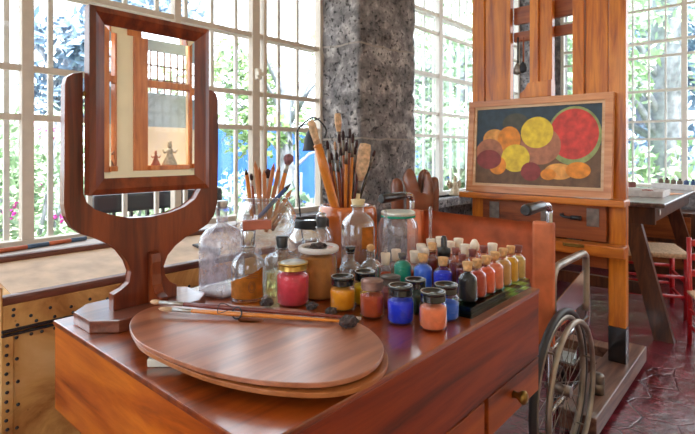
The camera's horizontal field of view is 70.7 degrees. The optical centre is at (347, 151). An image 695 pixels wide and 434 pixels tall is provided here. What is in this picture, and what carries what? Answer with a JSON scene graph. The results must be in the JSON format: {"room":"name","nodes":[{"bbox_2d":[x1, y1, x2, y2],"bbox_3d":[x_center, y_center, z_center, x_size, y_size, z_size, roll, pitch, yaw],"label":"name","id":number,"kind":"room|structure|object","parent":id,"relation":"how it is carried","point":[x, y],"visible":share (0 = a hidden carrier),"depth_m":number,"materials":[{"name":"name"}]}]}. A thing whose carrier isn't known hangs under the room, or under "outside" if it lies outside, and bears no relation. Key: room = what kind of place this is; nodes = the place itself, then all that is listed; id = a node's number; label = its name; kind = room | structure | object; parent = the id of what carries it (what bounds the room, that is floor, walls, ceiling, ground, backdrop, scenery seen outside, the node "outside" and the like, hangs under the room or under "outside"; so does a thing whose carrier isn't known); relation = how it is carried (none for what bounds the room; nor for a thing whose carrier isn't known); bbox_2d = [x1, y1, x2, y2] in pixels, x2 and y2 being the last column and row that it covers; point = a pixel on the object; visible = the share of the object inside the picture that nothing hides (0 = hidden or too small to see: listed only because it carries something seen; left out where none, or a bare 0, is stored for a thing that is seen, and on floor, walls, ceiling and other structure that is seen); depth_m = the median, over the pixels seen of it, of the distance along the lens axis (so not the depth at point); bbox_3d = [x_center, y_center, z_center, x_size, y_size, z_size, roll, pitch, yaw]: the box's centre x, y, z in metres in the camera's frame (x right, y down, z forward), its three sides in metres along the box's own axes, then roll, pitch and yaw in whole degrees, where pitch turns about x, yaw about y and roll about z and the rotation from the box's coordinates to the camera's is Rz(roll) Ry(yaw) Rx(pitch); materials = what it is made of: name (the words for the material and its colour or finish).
{"room":"art studio","nodes":[
{"label":"art studio","id":0,"kind":"room"},
{"bbox_2d":[314,0,415,261],"bbox_3d":[0.123,-0.425,3.236,0.408,3.274,0.599,0,0,41],"label":"wall pier","id":1,"kind":"object","parent":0,"point":[368,62],"visible":0.47,"depth_m":3.05,"materials":[{"name":"stone"}]},
{"bbox_2d":[271,0,529,231],"bbox_3d":[-0.491,-0.425,2.768,0.280,3.250,9.100,0,0,41],"label":"wall","id":2,"kind":"structure","parent":0,"point":[466,209],"depth_m":5.39,"materials":[{"name":"grey stone"}]},
{"bbox_2d":[0,0,323,247],"bbox_3d":[-1.306,-0.765,1.846,0.132,2.270,3.440,0,0,41],"label":"window","id":3,"kind":"structure","parent":2,"relation":"in","point":[257,37],"depth_m":2.43,"materials":[{"name":"beige paint"}]},
{"bbox_2d":[439,195,471,208],"bbox_3d":[1.148,0.405,4.429,0.180,0.070,2.560,0,0,41],"label":"trim","id":4,"kind":"structure","parent":2,"relation":"attached to","point":[446,201],"depth_m":3.98,"materials":[{"name":"grey stone"}]},
{"bbox_2d":[446,176,461,195],"bbox_3d":[0.924,0.286,4.188,0.126,0.165,0.101,0,0,-41],"label":"angel figurine","id":5,"kind":"object","parent":4,"relation":"on","point":[455,186],"visible":0.95,"depth_m":4.17,"materials":[{"name":"ceramic"}]},
{"bbox_2d":[412,0,519,194],"bbox_3d":[1.035,-0.765,4.529,0.092,2.270,2.560,0,0,41],"label":"window","id":6,"kind":"structure","parent":2,"relation":"in","point":[437,13],"depth_m":4.22,"materials":[{"name":"white paint"}]},
{"bbox_2d":[412,0,471,190],"bbox_3d":[1.008,-0.765,4.552,0.020,2.260,2.540,0,0,41],"label":"grille","id":7,"kind":"object","parent":6,"relation":"attached to","point":[424,14],"depth_m":4.47,"materials":[{"name":"white paint"}]},
{"bbox_2d":[494,264,694,433],"bbox_3d":[1.027,1.250,1.428,4.550,0.100,9.100,0,0,41],"label":"floor","id":8,"kind":"structure","parent":0,"point":[660,399],"depth_m":2.60,"materials":[{"name":"red tile"}]},
{"bbox_2d":[0,218,317,433],"bbox_3d":[-0.669,0.754,1.909,0.550,0.852,1.270,0,0,41],"label":"cabinet","id":9,"kind":"object","parent":8,"relation":"on","point":[40,286],"visible":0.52,"depth_m":1.43,"materials":[{"name":"brown wood"}]},
{"bbox_2d":[0,236,86,252],"bbox_3d":[-1.104,0.334,1.764,0.016,0.015,0.329,0,0,33],"label":"stick","id":10,"kind":"object","parent":9,"relation":"on","point":[49,243],"visible":1,"depth_m":1.76,"materials":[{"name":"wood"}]},
{"bbox_2d":[53,259,538,433],"bbox_3d":[-0.054,0.800,1.288,0.806,0.800,1.040,0,0,41],"label":"desk","id":11,"kind":"object","parent":8,"relation":"on","point":[471,376],"visible":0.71,"depth_m":1.00,"materials":[{"name":"brown wood"}]},
{"bbox_2d":[60,4,217,332],"bbox_3d":[-0.500,0.037,1.222,0.182,0.724,0.390,0,0,41],"label":"mirror","id":12,"kind":"object","parent":11,"relation":"on","point":[151,110],"visible":0.94,"depth_m":1.17,"materials":[{"name":"brown wood"}]},
{"bbox_2d":[147,357,168,366],"bbox_3d":[-0.340,0.392,0.932,0.065,0.016,0.046,0,0,-3],"label":"block","id":13,"kind":"object","parent":11,"relation":"on","point":[151,362],"visible":0.24,"depth_m":0.91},
{"bbox_2d":[199,200,244,298],"bbox_3d":[-0.355,0.269,1.385,0.105,0.262,0.105,0,0,21],"label":"bottle","id":14,"kind":"object","parent":11,"relation":"on","point":[217,290],"visible":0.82,"depth_m":1.37,"materials":[{"name":"clear glass"}]},
{"bbox_2d":[231,229,264,302],"bbox_3d":[-0.270,0.305,1.329,0.091,0.190,0.090,0,0,41],"label":"oil bottle","id":15,"kind":"object","parent":11,"relation":"on","point":[250,288],"visible":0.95,"depth_m":1.30,"materials":[{"name":"clear glass"}]},
{"bbox_2d":[243,219,270,229],"bbox_3d":[-0.246,0.197,1.330,0.076,0.024,0.028,0,0,-13],"label":"wooden block","id":16,"kind":"object","parent":15,"relation":"on","point":[262,224],"visible":1,"depth_m":1.32,"materials":[{"name":"wood"}]},
{"bbox_2d":[134,321,387,397],"bbox_3d":[-0.199,0.377,0.974,0.582,0.014,0.338,0,0,20],"label":"palette","id":17,"kind":"object","parent":11,"relation":"on","point":[356,386],"visible":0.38,"depth_m":0.79,"materials":[{"name":"brown wood"}]},
{"bbox_2d":[130,305,383,387],"bbox_3d":[-0.196,0.366,0.996,0.587,0.008,0.360,0,0,41],"label":"palette","id":18,"kind":"object","parent":17,"relation":"on","point":[288,353],"visible":0.84,"depth_m":0.91,"materials":[{"name":"brown wood"}]},
{"bbox_2d":[158,307,338,321],"bbox_3d":[-0.204,0.350,1.057,0.440,0.015,0.011,0,0,9],"label":"paintbrush","id":19,"kind":"object","parent":18,"relation":"on","point":[166,309],"visible":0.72,"depth_m":1.06,"materials":[{"name":"orange paint"}]},
{"bbox_2d":[150,299,360,319],"bbox_3d":[-0.215,0.349,1.089,0.496,0.016,0.012,0,0,11],"label":"paintbrush","id":20,"kind":"object","parent":18,"relation":"on","point":[154,301],"visible":0.82,"depth_m":1.09,"materials":[{"name":"wood"}]},
{"bbox_2d":[339,314,358,328],"bbox_3d":[0.002,0.348,1.013,0.038,0.023,0.046,0,0,41],"label":"lump","id":21,"kind":"object","parent":18,"relation":"on","point":[346,321],"visible":1,"depth_m":1.00,"materials":[{"name":"grey stone"}]},
{"bbox_2d":[236,194,296,288],"bbox_3d":[-0.243,0.266,1.470,0.179,0.267,0.179,0,0,41],"label":"glass jar","id":22,"kind":"object","parent":11,"relation":"on","point":[268,284],"visible":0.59,"depth_m":1.45,"materials":[{"name":"clear glass"}]},
{"bbox_2d":[244,168,254,219],"bbox_3d":[-0.290,0.128,1.453,0.031,0.162,0.012,0,0,-16],"label":"paintbrush","id":23,"kind":"object","parent":22,"relation":"in","point":[246,174],"visible":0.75,"depth_m":1.45,"materials":[{"name":"orange paint"}]},
{"bbox_2d":[254,162,262,219],"bbox_3d":[-0.264,0.126,1.462,0.031,0.202,0.012,0,0,-8],"label":"paintbrush","id":24,"kind":"object","parent":22,"relation":"in","point":[256,174],"visible":0.87,"depth_m":1.46,"materials":[{"name":"brown wood"}]},
{"bbox_2d":[262,170,267,229],"bbox_3d":[-0.247,0.143,1.470,0.016,0.183,0.013,0,0,19],"label":"paintbrush","id":25,"kind":"object","parent":22,"relation":"in","point":[264,183],"visible":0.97,"depth_m":1.47,"materials":[{"name":"brown wood"}]},
{"bbox_2d":[262,164,274,218],"bbox_3d":[-0.236,0.126,1.458,0.043,0.190,0.012,0,0,8],"label":"paintbrush","id":26,"kind":"object","parent":22,"relation":"in","point":[272,171],"visible":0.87,"depth_m":1.45,"materials":[{"name":"beige wood"}]},
{"bbox_2d":[264,166,279,231],"bbox_3d":[-0.228,0.142,1.483,0.049,0.202,0.012,0,0,-6],"label":"paintbrush","id":27,"kind":"object","parent":22,"relation":"in","point":[277,175],"visible":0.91,"depth_m":1.48,"materials":[{"name":"brown wood"}]},
{"bbox_2d":[258,184,290,217],"bbox_3d":[-0.214,0.143,1.432,0.101,0.103,0.012,0,0,8],"label":"pencil","id":28,"kind":"object","parent":22,"relation":"in","point":[286,188],"visible":1,"depth_m":1.43,"materials":[{"name":"blue paint"}]},
{"bbox_2d":[270,203,287,230],"bbox_3d":[-0.201,0.191,1.441,0.055,0.084,0.012,0,0,12],"label":"pencil","id":29,"kind":"object","parent":22,"relation":"in","point":[284,208],"visible":0.97,"depth_m":1.44,"materials":[{"name":"brown paint"}]},
{"bbox_2d":[271,189,291,225],"bbox_3d":[-0.202,0.168,1.445,0.078,0.119,0.012,0,0,7],"label":"pencil","id":30,"kind":"object","parent":22,"relation":"in","point":[288,194],"visible":0.9,"depth_m":1.44,"materials":[{"name":"brown wood"}]},
{"bbox_2d":[273,154,293,214],"bbox_3d":[-0.196,0.108,1.488,0.065,0.207,0.032,0,0,-3],"label":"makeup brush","id":31,"kind":"object","parent":22,"relation":"in","point":[288,158],"visible":0.77,"depth_m":1.48,"materials":[{"name":"orange paint"}]},
{"bbox_2d":[264,235,298,297],"bbox_3d":[-0.184,0.318,1.375,0.081,0.163,0.081,0,0,30],"label":"perfume bottle","id":32,"kind":"object","parent":11,"relation":"on","point":[281,240],"visible":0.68,"depth_m":1.36,"materials":[{"name":"clear glass"}]},
{"bbox_2d":[276,259,309,307],"bbox_3d":[-0.143,0.344,1.290,0.087,0.111,0.087,0,0,41],"label":"jar","id":33,"kind":"object","parent":11,"relation":"on","point":[292,284],"visible":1,"depth_m":1.26,"materials":[{"name":"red glass"}]},
{"bbox_2d":[288,216,333,258],"bbox_3d":[-0.120,0.308,1.605,0.151,0.182,0.151,0,0,41],"label":"storage jar","id":34,"kind":"object","parent":11,"relation":"on","point":[304,222],"visible":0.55,"depth_m":1.56,"materials":[{"name":"clear glass"}]},
{"bbox_2d":[296,116,326,243],"bbox_3d":[-0.137,0.136,1.740,0.100,0.526,0.100,0,0,41],"label":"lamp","id":35,"kind":"object","parent":11,"relation":"on","point":[308,144],"visible":0.62,"depth_m":1.74,"materials":[{"name":"black metal"}]},
{"bbox_2d":[298,242,338,300],"bbox_3d":[-0.080,0.330,1.359,0.114,0.140,0.114,0,0,41],"label":"jar","id":36,"kind":"object","parent":11,"relation":"on","point":[322,263],"visible":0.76,"depth_m":1.31,"materials":[{"name":"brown glass"}]},
{"bbox_2d":[316,212,334,254],"bbox_3d":[-0.078,0.290,1.475,0.081,0.218,0.081,0,0,41],"label":"flask","id":37,"kind":"object","parent":11,"relation":"on","point":[321,217],"visible":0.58,"depth_m":1.46,"materials":[{"name":"clear glass"}]},
{"bbox_2d":[330,273,354,311],"bbox_3d":[-0.013,0.357,1.249,0.065,0.084,0.065,0,0,41],"label":"jar","id":38,"kind":"object","parent":11,"relation":"on","point":[342,295],"visible":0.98,"depth_m":1.23,"materials":[{"name":"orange glass"}]},
{"bbox_2d":[318,203,376,268],"bbox_3d":[0.000,0.294,1.750,0.211,0.211,0.211,0,0,41],"label":"pot","id":39,"kind":"object","parent":11,"relation":"on","point":[353,224],"visible":0.7,"depth_m":1.65,"materials":[{"name":"orange ceramic"}]},
{"bbox_2d":[308,120,338,206],"bbox_3d":[-0.071,0.087,1.681,0.142,0.390,0.033,0,0,-31],"label":"paintbrush","id":40,"kind":"object","parent":39,"relation":"in","point":[321,159],"visible":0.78,"depth_m":1.66,"materials":[{"name":"orange paint"}]},
{"bbox_2d":[334,113,341,160],"bbox_3d":[-0.023,0.073,1.783,0.048,0.431,0.030,0,0,23],"label":"paintbrush","id":41,"kind":"object","parent":39,"relation":"in","point":[337,117],"visible":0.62,"depth_m":1.78,"materials":[{"name":"brown paint"}]},
{"bbox_2d":[335,152,341,206],"bbox_3d":[-0.027,0.142,1.725,0.038,0.283,0.013,0,0,-39],"label":"paintbrush","id":42,"kind":"object","parent":39,"relation":"in","point":[336,153],"visible":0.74,"depth_m":1.72,"materials":[{"name":"brown paint"}]},
{"bbox_2d":[342,131,344,198],"bbox_3d":[-0.011,0.103,1.718,0.012,0.359,0.036,0,0,25],"label":"paintbrush","id":43,"kind":"object","parent":39,"relation":"in","point":[343,133],"visible":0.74,"depth_m":1.71,"materials":[{"name":"brown paint"}]},
{"bbox_2d":[344,142,347,206],"bbox_3d":[-0.006,0.124,1.711,0.013,0.317,0.040,0,0,-6],"label":"paintbrush","id":44,"kind":"object","parent":39,"relation":"in","point":[346,143],"visible":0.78,"depth_m":1.70,"materials":[{"name":"orange paint"}]},
{"bbox_2d":[347,129,350,206],"bbox_3d":[0.004,0.100,1.771,0.012,0.375,0.029,0,0,26],"label":"paintbrush","id":45,"kind":"object","parent":39,"relation":"in","point":[349,132],"visible":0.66,"depth_m":1.77,"materials":[{"name":"brown paint"}]},
{"bbox_2d":[349,134,353,206],"bbox_3d":[0.013,0.108,1.729,0.012,0.350,0.030,0,0,-34],"label":"paintbrush","id":46,"kind":"object","parent":39,"relation":"in","point":[352,136],"visible":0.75,"depth_m":1.72,"materials":[{"name":"orange paint"}]},
{"bbox_2d":[356,143,370,198],"bbox_3d":[0.049,0.126,1.732,0.066,0.316,0.046,0,0,-4],"label":"paintbrush","id":47,"kind":"object","parent":39,"relation":"in","point":[364,150],"visible":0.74,"depth_m":1.72,"materials":[{"name":"wood"}]},
{"bbox_2d":[360,150,375,198],"bbox_3d":[0.052,0.139,1.750,0.098,0.293,0.010,0,0,0],"label":"paintbrush","id":48,"kind":"object","parent":39,"relation":"in","point":[374,151],"visible":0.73,"depth_m":1.75,"materials":[{"name":"black paint"}]},
{"bbox_2d":[339,245,361,287],"bbox_3d":[0.009,0.337,1.425,0.058,0.125,0.058,0,0,24],"label":"bottle","id":49,"kind":"object","parent":11,"relation":"on","point":[350,249],"visible":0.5,"depth_m":1.42,"materials":[{"name":"clear glass"}]},
{"bbox_2d":[341,199,374,274],"bbox_3d":[0.034,0.275,1.550,0.108,0.250,0.108,0,0,41],"label":"bottle","id":50,"kind":"object","parent":11,"relation":"on","point":[367,232],"visible":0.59,"depth_m":1.53,"materials":[{"name":"clear glass"}]},
{"bbox_2d":[354,268,375,305],"bbox_3d":[0.046,0.356,1.290,0.061,0.087,0.060,0,0,41],"label":"jar","id":51,"kind":"object","parent":11,"relation":"on","point":[361,273],"visible":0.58,"depth_m":1.27,"materials":[{"name":"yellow glass"}]},
{"bbox_2d":[360,244,380,277],"bbox_3d":[0.069,0.335,1.440,0.056,0.128,0.056,0,0,24],"label":"bottle","id":52,"kind":"object","parent":11,"relation":"on","point":[370,247],"visible":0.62,"depth_m":1.43,"materials":[{"name":"clear glass"}]},
{"bbox_2d":[360,277,383,319],"bbox_3d":[0.060,0.355,1.192,0.060,0.089,0.060,0,0,41],"label":"jar","id":53,"kind":"object","parent":11,"relation":"on","point":[371,302],"visible":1,"depth_m":1.17,"materials":[{"name":"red glass"}]},
{"bbox_2d":[381,252,390,274],"bbox_3d":[0.116,0.354,1.500,0.035,0.091,0.035,0,0,41],"label":"bottle","id":54,"kind":"object","parent":11,"relation":"on","point":[385,257],"visible":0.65,"depth_m":1.49,"materials":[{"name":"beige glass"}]},
{"bbox_2d":[380,273,400,308],"bbox_3d":[0.111,0.359,1.268,0.057,0.080,0.057,0,0,41],"label":"jar","id":55,"kind":"object","parent":11,"relation":"on","point":[387,278],"visible":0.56,"depth_m":1.25,"materials":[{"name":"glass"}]},
{"bbox_2d":[378,209,417,271],"bbox_3d":[0.172,0.300,1.665,0.136,0.200,0.136,0,0,41],"label":"storage jar","id":56,"kind":"object","parent":11,"relation":"on","point":[388,213],"visible":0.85,"depth_m":1.64,"materials":[{"name":"clear glass"}]},
{"bbox_2d":[387,282,413,325],"bbox_3d":[0.124,0.355,1.151,0.063,0.088,0.063,0,0,41],"label":"jar","id":57,"kind":"object","parent":11,"relation":"on","point":[400,307],"visible":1,"depth_m":1.13,"materials":[{"name":"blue glass"}]},
{"bbox_2d":[393,252,411,281],"bbox_3d":[0.163,0.350,1.450,0.053,0.100,0.053,0,0,41],"label":"bottle","id":58,"kind":"object","parent":11,"relation":"on","point":[403,268],"visible":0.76,"depth_m":1.43,"materials":[{"name":"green glass"}]},
{"bbox_2d":[405,276,425,312],"bbox_3d":[0.170,0.358,1.223,0.057,0.083,0.057,0,0,41],"label":"jar","id":59,"kind":"object","parent":11,"relation":"on","point":[418,283],"visible":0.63,"depth_m":1.20,"materials":[{"name":"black glass"}]},
{"bbox_2d":[413,253,432,286],"bbox_3d":[0.219,0.347,1.420,0.055,0.104,0.055,0,0,41],"label":"bottle","id":60,"kind":"object","parent":11,"relation":"on","point":[421,270],"visible":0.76,"depth_m":1.41,"materials":[{"name":"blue glass"}]},
{"bbox_2d":[427,242,437,271],"bbox_3d":[0.255,0.336,1.470,0.033,0.127,0.033,0,0,41],"label":"bottle","id":61,"kind":"object","parent":11,"relation":"on","point":[432,260],"visible":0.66,"depth_m":1.46,"materials":[{"name":"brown glass"}]},
{"bbox_2d":[419,287,446,332],"bbox_3d":[0.194,0.357,1.111,0.064,0.085,0.064,0,0,41],"label":"jar","id":62,"kind":"object","parent":11,"relation":"on","point":[433,312],"visible":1,"depth_m":1.09,"materials":[{"name":"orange glass"}]},
{"bbox_2d":[433,256,452,296],"bbox_3d":[0.268,0.347,1.375,0.053,0.104,0.053,0,0,41],"label":"bottle","id":63,"kind":"object","parent":11,"relation":"on","point":[438,275],"visible":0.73,"depth_m":1.36,"materials":[{"name":"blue glass"}]},
{"bbox_2d":[437,235,450,270],"bbox_3d":[0.297,0.329,1.510,0.043,0.141,0.043,0,0,41],"label":"dropper bottle","id":64,"kind":"object","parent":11,"relation":"on","point":[443,250],"visible":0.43,"depth_m":1.50,"materials":[{"name":"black glass"}]},
{"bbox_2d":[434,281,458,321],"bbox_3d":[0.236,0.357,1.175,0.062,0.084,0.062,0,0,41],"label":"jar","id":65,"kind":"object","parent":11,"relation":"on","point":[451,288],"visible":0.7,"depth_m":1.15,"materials":[{"name":"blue glass"}]},
{"bbox_2d":[449,247,461,281],"bbox_3d":[0.315,0.340,1.430,0.038,0.120,0.038,0,0,41],"label":"bottle","id":66,"kind":"object","parent":11,"relation":"on","point":[453,266],"visible":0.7,"depth_m":1.42,"materials":[{"name":"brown glass"}]},
{"bbox_2d":[456,254,465,293],"bbox_3d":[0.322,0.343,1.375,0.036,0.112,0.036,0,0,41],"label":"bottle","id":67,"kind":"object","parent":11,"relation":"on","point":[462,257],"visible":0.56,"depth_m":1.37,"materials":[{"name":"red glass"}]},
{"bbox_2d":[452,281,529,318],"bbox_3d":[0.389,0.387,1.335,0.080,0.025,0.373,0,0,41],"label":"tray","id":68,"kind":"object","parent":11,"relation":"on","point":[470,310],"visible":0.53,"depth_m":1.28,"materials":[{"name":"black plastic"}]},
{"bbox_2d":[458,261,476,302],"bbox_3d":[0.302,0.324,1.230,0.048,0.098,0.048,0,0,41],"label":"bottle","id":69,"kind":"object","parent":68,"relation":"on","point":[467,280],"visible":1,"depth_m":1.21,"materials":[{"name":"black glass"}]},
{"bbox_2d":[470,258,486,298],"bbox_3d":[0.336,0.325,1.267,0.047,0.096,0.046,0,0,41],"label":"bottle","id":70,"kind":"object","parent":68,"relation":"on","point":[481,278],"visible":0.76,"depth_m":1.25,"materials":[{"name":"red glass"}]},
{"bbox_2d":[478,255,495,293],"bbox_3d":[0.370,0.325,1.304,0.047,0.097,0.047,0,0,41],"label":"bottle","id":71,"kind":"object","parent":68,"relation":"on","point":[490,273],"visible":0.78,"depth_m":1.29,"materials":[{"name":"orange glass"}]},
{"bbox_2d":[487,251,503,288],"bbox_3d":[0.404,0.323,1.341,0.046,0.100,0.046,0,0,41],"label":"bottle","id":72,"kind":"object","parent":68,"relation":"on","point":[498,268],"visible":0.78,"depth_m":1.33,"materials":[{"name":"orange glass"}]},
{"bbox_2d":[495,247,511,286],"bbox_3d":[0.438,0.322,1.379,0.045,0.102,0.045,0,0,41],"label":"bottle","id":73,"kind":"object","parent":68,"relation":"on","point":[507,270],"visible":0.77,"depth_m":1.36,"materials":[{"name":"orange glass"}]},
{"bbox_2d":[503,245,518,282],"bbox_3d":[0.472,0.322,1.416,0.043,0.102,0.043,0,0,41],"label":"bottle","id":74,"kind":"object","parent":68,"relation":"on","point":[511,248],"visible":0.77,"depth_m":1.40,"materials":[{"name":"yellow glass"}]},
{"bbox_2d":[513,245,525,278],"bbox_3d":[0.506,0.325,1.453,0.043,0.097,0.043,0,0,41],"label":"bottle","id":75,"kind":"object","parent":68,"relation":"on","point":[518,248],"visible":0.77,"depth_m":1.44,"materials":[{"name":"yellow glass"}]},
{"bbox_2d":[388,225,406,261],"bbox_3d":[0.394,0.820,2.860,0.320,0.760,0.320,0,0,41],"label":"stool","id":76,"kind":"object","parent":8,"relation":"on","point":[398,233],"visible":0.21,"depth_m":2.79,"materials":[{"name":"brown wood"}]},
{"bbox_2d":[391,168,438,227],"bbox_3d":[0.399,0.267,2.838,0.284,0.345,0.135,0,0,-3],"label":"leather corset","id":77,"kind":"object","parent":76,"relation":"on","point":[425,191],"visible":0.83,"depth_m":2.80,"materials":[{"name":"brown leather"}]},
{"bbox_2d":[378,192,595,433],"bbox_3d":[0.685,0.690,2.256,0.825,1.018,1.041,0,0,41],"label":"wheelchair","id":78,"kind":"object","parent":8,"relation":"on","point":[536,238],"visible":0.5,"depth_m":1.97,"materials":[{"name":"orange leather"}]},
{"bbox_2d":[459,0,645,433],"bbox_3d":[1.004,-0.320,2.676,0.915,3.040,1.003,0,0,41],"label":"easel","id":79,"kind":"object","parent":8,"relation":"on","point":[599,28],"visible":0.59,"depth_m":2.62,"materials":[{"name":"brown wood"}]},
{"bbox_2d":[466,91,614,198],"bbox_3d":[1.052,-0.035,2.761,0.804,0.549,0.079,0,0,41],"label":"painting","id":80,"kind":"object","parent":79,"relation":"on","point":[560,145],"visible":1,"depth_m":2.72,"materials":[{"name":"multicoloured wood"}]},
{"bbox_2d":[459,191,629,207],"bbox_3d":[1.064,0.258,2.753,0.902,0.035,0.131,0,0,41],"label":"tray","id":81,"kind":"object","parent":79,"relation":"on","point":[618,201],"depth_m":2.65,"materials":[{"name":"brown wood"}]},
{"bbox_2d":[555,186,694,343],"bbox_3d":[2.128,0.767,4.186,1.360,0.865,1.808,0,0,41],"label":"desk","id":82,"kind":"object","parent":8,"relation":"on","point":[641,210],"visible":0.48,"depth_m":3.29,"materials":[{"name":"brown wood"}]},
{"bbox_2d":[628,187,669,197],"bbox_3d":[2.280,0.311,3.811,0.340,0.045,0.320,0,0,41],"label":"book","id":83,"kind":"object","parent":82,"relation":"on","point":[660,193],"visible":0.56,"depth_m":3.68,"materials":[{"name":"white paper"}]},
{"bbox_2d":[651,183,694,190],"bbox_3d":[2.965,0.311,4.422,0.120,0.045,0.400,0,0,-17],"label":"box","id":84,"kind":"object","parent":82,"relation":"on","point":[689,187],"visible":0.87,"depth_m":4.38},
{"bbox_2d":[582,209,694,275],"bbox_3d":[3.371,0.890,4.726,2.000,0.620,0.352,0,0,41],"label":"shelf","id":85,"kind":"object","parent":8,"relation":"on","point":[662,232],"visible":0.05,"depth_m":4.76,"materials":[{"name":"brown wood"}]},
{"bbox_2d":[628,242,686,320],"bbox_3d":[2.316,0.964,3.772,0.450,0.472,0.470,0,0,21],"label":"stool","id":86,"kind":"object","parent":8,"relation":"on","point":[671,251],"visible":0.38,"depth_m":3.62,"materials":[{"name":"paint"}]},
{"bbox_2d":[686,237,694,343],"bbox_3d":[2.232,0.868,2.910,0.302,0.663,0.309,0,0,20],"label":"chair","id":87,"kind":"object","parent":8,"relation":"on","point":[690,243],"visible":1,"depth_m":3.06,"materials":[{"name":"paint"}]},
{"bbox_2d":[555,17,694,240],"bbox_3d":[4.078,-0.425,4.590,4.160,3.250,0.280,0,0,41],"label":"wall","id":88,"kind":"structure","parent":0,"point":[691,205],"depth_m":5.81,"materials":[{"name":"white paint"}]},
{"bbox_2d":[561,0,694,183],"bbox_3d":[3.737,-0.765,4.800,3.150,2.270,0.092,0,0,41],"label":"window","id":89,"kind":"structure","parent":88,"relation":"in","point":[684,38],"depth_m":5.16,"materials":[{"name":"white paint"}]},
{"label":"outside","id":90,"kind":"structure","parent":0,"visible":0},
{"bbox_2d":[0,173,631,238],"bbox_3d":[-10.911,1.525,19.636,37.650,0.050,65.000,0,0,41],"label":"ground","id":91,"kind":"structure","parent":90,"point":[40,194],"depth_m":12.35,"materials":[{"name":"green plant"}]},
{"bbox_2d":[0,96,83,240],"bbox_3d":[-2.822,0.529,4.354,1.485,2.298,1.841,0,0,41],"label":"flowering shrub","id":92,"kind":"object","parent":91,"relation":"on","point":[40,158],"visible":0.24,"depth_m":4.14,"materials":[{"name":"green plant"}]},
{"bbox_2d":[11,0,148,235],"bbox_3d":[-4.122,-0.707,7.710,2.129,4.483,1.841,0,0,41],"label":"tree","id":93,"kind":"object","parent":91,"relation":"on","point":[72,56],"visible":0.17,"depth_m":7.34,"materials":[{"name":"green plant"}]},
{"bbox_2d":[34,147,169,236],"bbox_3d":[-2.473,0.741,5.230,1.313,1.764,1.848,0,0,41],"label":"flowering shrub","id":94,"kind":"object","parent":91,"relation":"on","point":[141,212],"visible":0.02,"depth_m":4.87,"materials":[{"name":"green plant"}]},
{"bbox_2d":[92,187,221,216],"bbox_3d":[-0.993,0.870,2.909,0.480,1.260,0.840,0,0,41],"label":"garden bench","id":95,"kind":"object","parent":91,"relation":"on","point":[112,203],"visible":0.16,"depth_m":2.89,"materials":[{"name":"black metal"}]},
{"bbox_2d":[127,0,208,213],"bbox_3d":[-4.641,-1.460,12.052,3.436,5.929,2.426,0,0,41],"label":"tree","id":96,"kind":"object","parent":91,"relation":"on","point":[192,12],"visible":0.09,"depth_m":11.55,"materials":[{"name":"green plant"}]},
{"bbox_2d":[214,168,247,216],"bbox_3d":[-1.554,0.851,6.453,1.057,1.342,1.071,0,0,41],"label":"shrub","id":97,"kind":"object","parent":91,"relation":"on","point":[225,192],"visible":0.16,"depth_m":6.29,"materials":[{"name":"green plant"}]},
{"bbox_2d":[214,30,314,207],"bbox_3d":[-1.214,-0.384,8.181,2.305,3.782,2.486,0,0,41],"label":"tree","id":98,"kind":"object","parent":91,"relation":"on","point":[287,116],"visible":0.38,"depth_m":7.91,"materials":[{"name":"green plant"}]},
{"bbox_2d":[247,170,314,212],"bbox_3d":[-0.651,0.928,5.885,1.018,1.382,1.258,0,0,41],"label":"shrub","id":99,"kind":"object","parent":91,"relation":"on","point":[303,197],"visible":0.03,"depth_m":5.70,"materials":[{"name":"green plant"}]},
{"bbox_2d":[218,129,448,210],"bbox_3d":[1.346,0.400,11.951,7.800,2.200,7.300,0,0,41],"label":"wall","id":100,"kind":"structure","parent":91,"relation":"on","point":[307,167],"depth_m":13.39,"materials":[{"name":"paint"}]},
{"bbox_2d":[415,0,471,189],"bbox_3d":[1.464,-0.637,8.606,2.620,4.287,2.871,0,0,38],"label":"tree","id":101,"kind":"object","parent":91,"relation":"on","point":[428,55],"visible":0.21,"depth_m":8.00,"materials":[{"name":"green plant"}]},
{"bbox_2d":[415,14,471,187],"bbox_3d":[2.674,-0.918,10.580,3.083,4.847,4.086,0,0,-40],"label":"tree","id":102,"kind":"object","parent":91,"relation":"on","point":[462,74],"visible":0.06,"depth_m":10.39,"materials":[{"name":"green plant"}]},
{"bbox_2d":[416,0,572,189],"bbox_3d":[3.044,-1.245,9.531,3.059,5.501,3.302,0,0,41],"label":"tree","id":103,"kind":"object","parent":91,"relation":"on","point":[569,36],"visible":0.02,"depth_m":9.46,"materials":[{"name":"green plant"}]},
{"bbox_2d":[568,1,647,102],"bbox_3d":[5.574,-1.271,11.572,3.256,5.730,3.104,0,0,14],"label":"tree","id":104,"kind":"object","parent":91,"relation":"on","point":[570,90],"visible":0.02,"depth_m":11.32,"materials":[{"name":"green plant"}]},
{"bbox_2d":[571,2,694,182],"bbox_3d":[8.199,-1.528,13.825,4.337,6.721,5.599,0,0,6],"label":"tree","id":105,"kind":"object","parent":91,"relation":"on","point":[691,42],"visible":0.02,"depth_m":12.37,"materials":[{"name":"green plant"}]},
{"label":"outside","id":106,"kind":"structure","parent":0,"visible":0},
{"bbox_3d":[15.332,1.525,-3.530,32.340,0.050,65.000,0,0,41],"label":"ground","id":107,"kind":"structure","parent":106,"visible":0},
{"bbox_2d":[568,0,694,183],"bbox_3d":[5.471,-1.714,9.676,4.030,6.547,4.214,0,0,-5],"label":"tree","id":108,"kind":"object","parent":107,"relation":"on","point":[657,22],"visible":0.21,"depth_m":9.10,"materials":[{"name":"green plant"}]},
{"bbox_2d":[628,0,694,180],"bbox_3d":[9.448,-1.779,12.906,5.034,6.745,5.598,0,0,41],"label":"tree","id":109,"kind":"object","parent":107,"relation":"on","point":[690,29],"visible":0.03,"depth_m":12.24,"materials":[{"name":"green plant"}]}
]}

